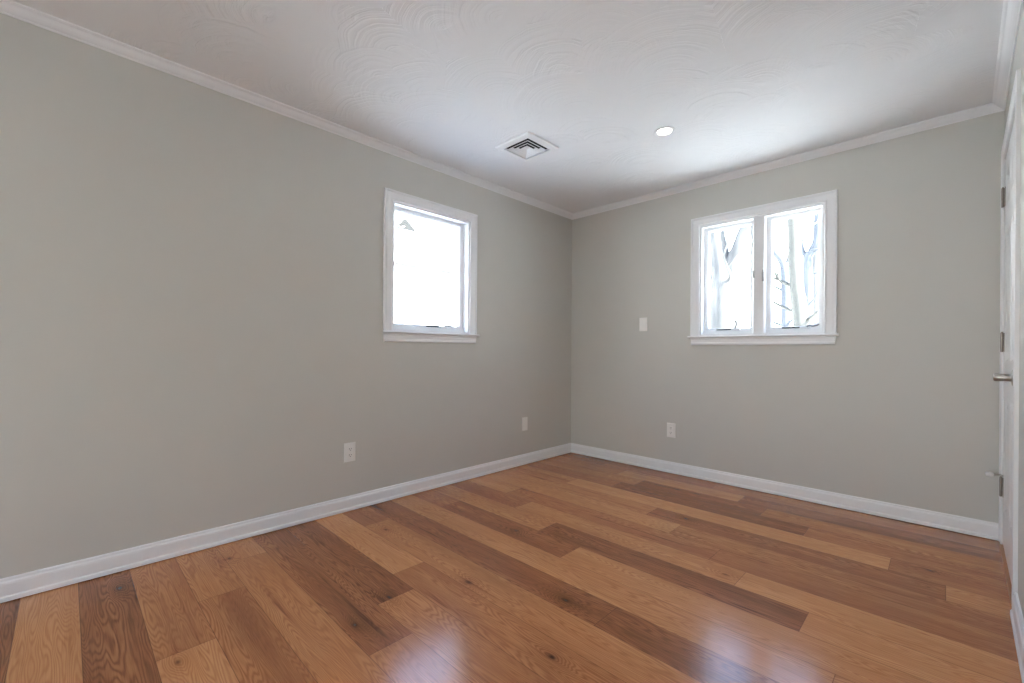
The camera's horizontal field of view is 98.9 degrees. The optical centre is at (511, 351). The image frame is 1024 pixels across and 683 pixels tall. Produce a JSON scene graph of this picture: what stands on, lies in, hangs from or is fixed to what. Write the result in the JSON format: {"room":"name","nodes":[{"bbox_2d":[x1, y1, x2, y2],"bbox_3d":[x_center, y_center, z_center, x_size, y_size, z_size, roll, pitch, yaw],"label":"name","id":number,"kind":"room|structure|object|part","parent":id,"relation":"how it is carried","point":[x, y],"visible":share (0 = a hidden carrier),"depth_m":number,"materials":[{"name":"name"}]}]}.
{"room":"empty bedroom","nodes":[
{"label":"empty bedroom","id":0,"kind":"room"},
{"bbox_2d":[0,13,571,578],"bbox_3d":[-1.691,-0.140,2.215,0.140,2.500,6.680,0,0,45],"label":"wall","id":1,"kind":"structure","parent":0,"point":[192,341],"depth_m":2.25,"materials":[{"name":"beige paint"}]},
{"bbox_2d":[0,443,570,602],"bbox_3d":[-1.643,0.961,2.160,0.016,0.092,6.400,0,0,45],"label":"baseboard","id":2,"kind":"structure","parent":1,"relation":"attached to","point":[42,580],"depth_m":2.30,"materials":[{"name":"white paint"}]},
{"bbox_2d":[0,0,572,219],"bbox_3d":[-1.615,-1.368,2.149,0.049,0.042,6.400,0,0,45],"label":"crown molding","id":3,"kind":"structure","parent":1,"relation":"attached to","point":[11,8],"depth_m":2.28,"materials":[{"name":"white paint"}]},
{"bbox_2d":[344,442,355,461],"bbox_3d":[-1.030,0.642,2.787,0.009,0.120,0.074,0,0,45],"label":"wall outlet","id":4,"kind":"object","parent":1,"relation":"attached to","point":[349,448],"visible":1,"depth_m":2.78,"materials":[{"name":"white plastic"}]},
{"bbox_2d":[383,187,479,343],"bbox_3d":[-0.616,-0.580,3.279,0.176,1.034,0.852,0,0,45],"label":"window","id":5,"kind":"structure","parent":1,"relation":"in","point":[466,223],"depth_m":3.27,"materials":[{"name":"white paint"}]},
{"bbox_3d":[-0.633,-0.582,3.296,0.035,0.866,0.656,0,0,44],"label":"sash","id":6,"kind":"part","parent":5,"relation":"part of","materials":[{"name":"white plastic"}]},
{"bbox_3d":[-0.580,-0.128,3.240,0.066,0.017,0.852,0,0,44],"label":"sill","id":7,"kind":"part","parent":5,"relation":"part of","materials":[{"name":"white paint"}]},
{"bbox_2d":[522,417,527,430],"bbox_3d":[0.117,0.657,3.955,0.006,0.120,0.070,0,0,45],"label":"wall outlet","id":8,"kind":"object","parent":1,"relation":"attached to","point":[524,419],"visible":1,"depth_m":3.95,"materials":[{"name":"white plastic"}]},
{"bbox_2d":[12,0,1003,213],"bbox_3d":[-0.589,-1.442,1.141,3.205,0.120,6.680,0,0,45],"label":"ceiling","id":9,"kind":"structure","parent":0,"point":[740,84],"depth_m":2.13,"materials":[{"name":"white paint"}]},
{"bbox_2d":[495,131,558,161],"bbox_3d":[0.100,-1.366,2.959,0.304,0.022,0.304,0,0,45],"label":"ceiling vent","id":10,"kind":"object","parent":9,"relation":"in","point":[527,146],"visible":1,"depth_m":2.94,"materials":[{"name":"white metal"}]},
{"bbox_2d":[654,126,674,135],"bbox_3d":[0.951,-1.369,2.733,0.124,0.004,0.124,0,0,45],"label":"recessed light","id":11,"kind":"object","parent":9,"relation":"in","point":[666,130],"visible":1,"depth_m":2.73,"materials":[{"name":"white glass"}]},
{"bbox_2d":[0,453,1021,682],"bbox_3d":[-0.590,1.018,1.103,3.100,0.001,6.720,0,0,45],"label":"floor","id":12,"kind":"structure","parent":0,"point":[573,567],"depth_m":1.81,"materials":[{"name":"brown wood"}]},
{"bbox_2d":[999,544,1011,603],"bbox_3d":[2.341,1.035,2.064,0.804,0.006,0.032,0,0,-44],"label":"threshold","id":13,"kind":"object","parent":12,"relation":"on","point":[1008,581],"visible":0.47,"depth_m":2.06,"materials":[{"name":"brown wood"}]},
{"bbox_2d":[571,110,1004,522],"bbox_3d":[1.694,-0.116,3.473,2.926,2.500,0.140,0,0,45],"label":"wall","id":14,"kind":"structure","parent":0,"point":[903,407],"depth_m":2.87,"materials":[{"name":"beige paint"}]},
{"bbox_2d":[639,317,646,330],"bbox_3d":[1.164,-0.238,3.890,0.074,0.120,0.009,0,0,45],"label":"light switch","id":15,"kind":"object","parent":14,"relation":"attached to","point":[642,321],"visible":1,"depth_m":3.89,"materials":[{"name":"white plastic"}]},
{"bbox_2d":[667,423,675,437],"bbox_3d":[1.345,0.669,3.707,0.074,0.120,0.009,0,0,45],"label":"wall outlet","id":16,"kind":"object","parent":14,"relation":"attached to","point":[671,427],"visible":1,"depth_m":3.70,"materials":[{"name":"white plastic"}]},
{"bbox_2d":[687,189,838,344],"bbox_3d":[1.854,-0.560,3.293,1.002,1.029,0.176,0,0,45],"label":"window","id":17,"kind":"structure","parent":14,"relation":"in","point":[761,218],"depth_m":3.25,"materials":[{"name":"white paint"}]},
{"bbox_3d":[1.717,-0.564,3.462,0.375,0.861,0.035,0,0,44],"label":"sash","id":18,"kind":"part","parent":17,"relation":"part of","materials":[{"name":"white plastic"}]},
{"bbox_3d":[1.812,-0.112,3.254,1.002,0.017,0.066,0,0,44],"label":"sill","id":19,"kind":"part","parent":17,"relation":"part of","materials":[{"name":"white paint"}]},
{"bbox_3d":[2.033,-0.561,3.151,0.351,0.861,0.035,0,0,44],"label":"sash","id":20,"kind":"part","parent":17,"relation":"part of","materials":[{"name":"white plastic"}]},
{"bbox_2d":[571,443,998,540],"bbox_3d":[1.632,0.984,3.417,2.925,0.092,0.016,0,0,45],"label":"baseboard","id":21,"kind":"structure","parent":14,"relation":"attached to","point":[960,524],"depth_m":2.98,"materials":[{"name":"white paint"}]},
{"bbox_2d":[572,103,1003,219],"bbox_3d":[1.637,-1.345,3.406,2.925,0.042,0.049,0,0,45],"label":"crown molding","id":22,"kind":"structure","parent":14,"relation":"attached to","point":[990,108],"depth_m":2.98,"materials":[{"name":"white paint"}]},
{"bbox_2d":[1003,1,1023,617],"bbox_3d":[0.462,-0.125,0.126,6.640,2.500,0.160,0,0,-44],"label":"wall","id":23,"kind":"structure","parent":0,"point":[1018,62],"depth_m":1.65,"materials":[{"name":"beige paint"}]},
{"bbox_2d":[985,118,1014,584],"bbox_3d":[2.341,0.000,2.083,0.817,2.048,0.101,0,0,-44],"label":"door","id":24,"kind":"structure","parent":23,"relation":"in","point":[1007,377],"depth_m":2.11,"materials":[{"name":"white paint"}]},
{"bbox_3d":[2.082,0.112,1.854,0.064,0.072,0.072,0,0,44],"label":"handle","id":25,"kind":"part","parent":24,"relation":"part of","materials":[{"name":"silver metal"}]},
{"bbox_2d":[992,0,1023,109],"bbox_3d":[0.384,-1.354,0.187,6.400,0.042,0.049,0,0,-44],"label":"crown molding","id":26,"kind":"structure","parent":23,"relation":"attached to","point":[1012,9],"depth_m":1.94,"materials":[{"name":"white paint"}]},
{"bbox_2d":[998,69,1020,604],"bbox_3d":[2.324,-0.030,2.054,0.992,2.132,0.013,0,0,-44],"label":"door frame","id":27,"kind":"structure","parent":23,"relation":"attached to","point":[1015,103],"depth_m":1.71,"materials":[{"name":"white paint"}]},
{"bbox_2d":[1010,592,1023,682],"bbox_3d":[0.021,0.973,-0.170,5.406,0.092,0.020,0,0,-44],"label":"baseboard","id":28,"kind":"structure","parent":23,"relation":"attached to","point":[1017,620],"depth_m":1.53,"materials":[{"name":"white paint"}]},
{"label":"outside","id":29,"kind":"structure","parent":0,"visible":0},
{"bbox_3d":[0.590,1.576,4.448,60.000,0.100,60.000,0,0,45],"label":"ground","id":30,"kind":"structure","parent":29,"visible":0},
{"bbox_2d":[394,212,456,326],"bbox_3d":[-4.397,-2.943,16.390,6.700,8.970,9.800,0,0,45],"label":"window pane","id":31,"kind":"structure","parent":30,"relation":"on","point":[425,252],"depth_m":13.85,"materials":[{"name":"white"}]},
{"bbox_2d":[396,218,415,231],"bbox_3d":[-3.222,-3.860,13.300,0.100,0.320,0.670,0,0,44],"label":"gable vent","id":32,"kind":"object","parent":31,"relation":"attached to","point":[402,224],"depth_m":13.28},
{"bbox_3d":[-2.277,-2.614,14.305,0.050,0.080,9.000,0,0,44],"label":"belt trim","id":33,"kind":"part","parent":31,"relation":"part of","materials":[{"name":"white"}]},
{"bbox_2d":[710,226,750,328],"bbox_3d":[3.183,-1.183,6.702,1.285,5.620,0.964,0,0,45],"label":"bare tree","id":34,"kind":"object","parent":30,"relation":"on","point":[726,265],"visible":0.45,"depth_m":6.57,"materials":[{"name":"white plant"}]},
{"bbox_2d":[748,221,817,326],"bbox_3d":[4.902,-1.149,8.483,1.158,5.514,2.021,0,0,-13],"label":"bare tree","id":35,"kind":"object","parent":30,"relation":"on","point":[785,317],"visible":0.21,"depth_m":8.32,"materials":[{"name":"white plant"}]},
{"bbox_2d":[748,217,818,325],"bbox_3d":[4.628,-1.315,6.884,1.691,5.868,1.049,0,0,22],"label":"bare tree","id":36,"kind":"object","parent":30,"relation":"on","point":[798,301],"visible":0.39,"depth_m":6.87,"materials":[{"name":"beige plant"}]},
{"bbox_2d":[775,214,817,323],"bbox_3d":[8.310,-1.417,12.692,1.393,6.114,0.888,0,0,45],"label":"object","id":37,"kind":"object","parent":30,"relation":"on","point":[815,257],"visible":0.13,"depth_m":12.50,"materials":[{"name":"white plant"}]},
{"bbox_2d":[776,214,818,324],"bbox_3d":[7.119,-1.645,10.651,1.462,6.546,1.321,0,0,45],"label":"bare tree","id":38,"kind":"object","parent":30,"relation":"on","point":[808,278],"visible":0.38,"depth_m":10.53,"materials":[{"name":"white plant"}]}
]}

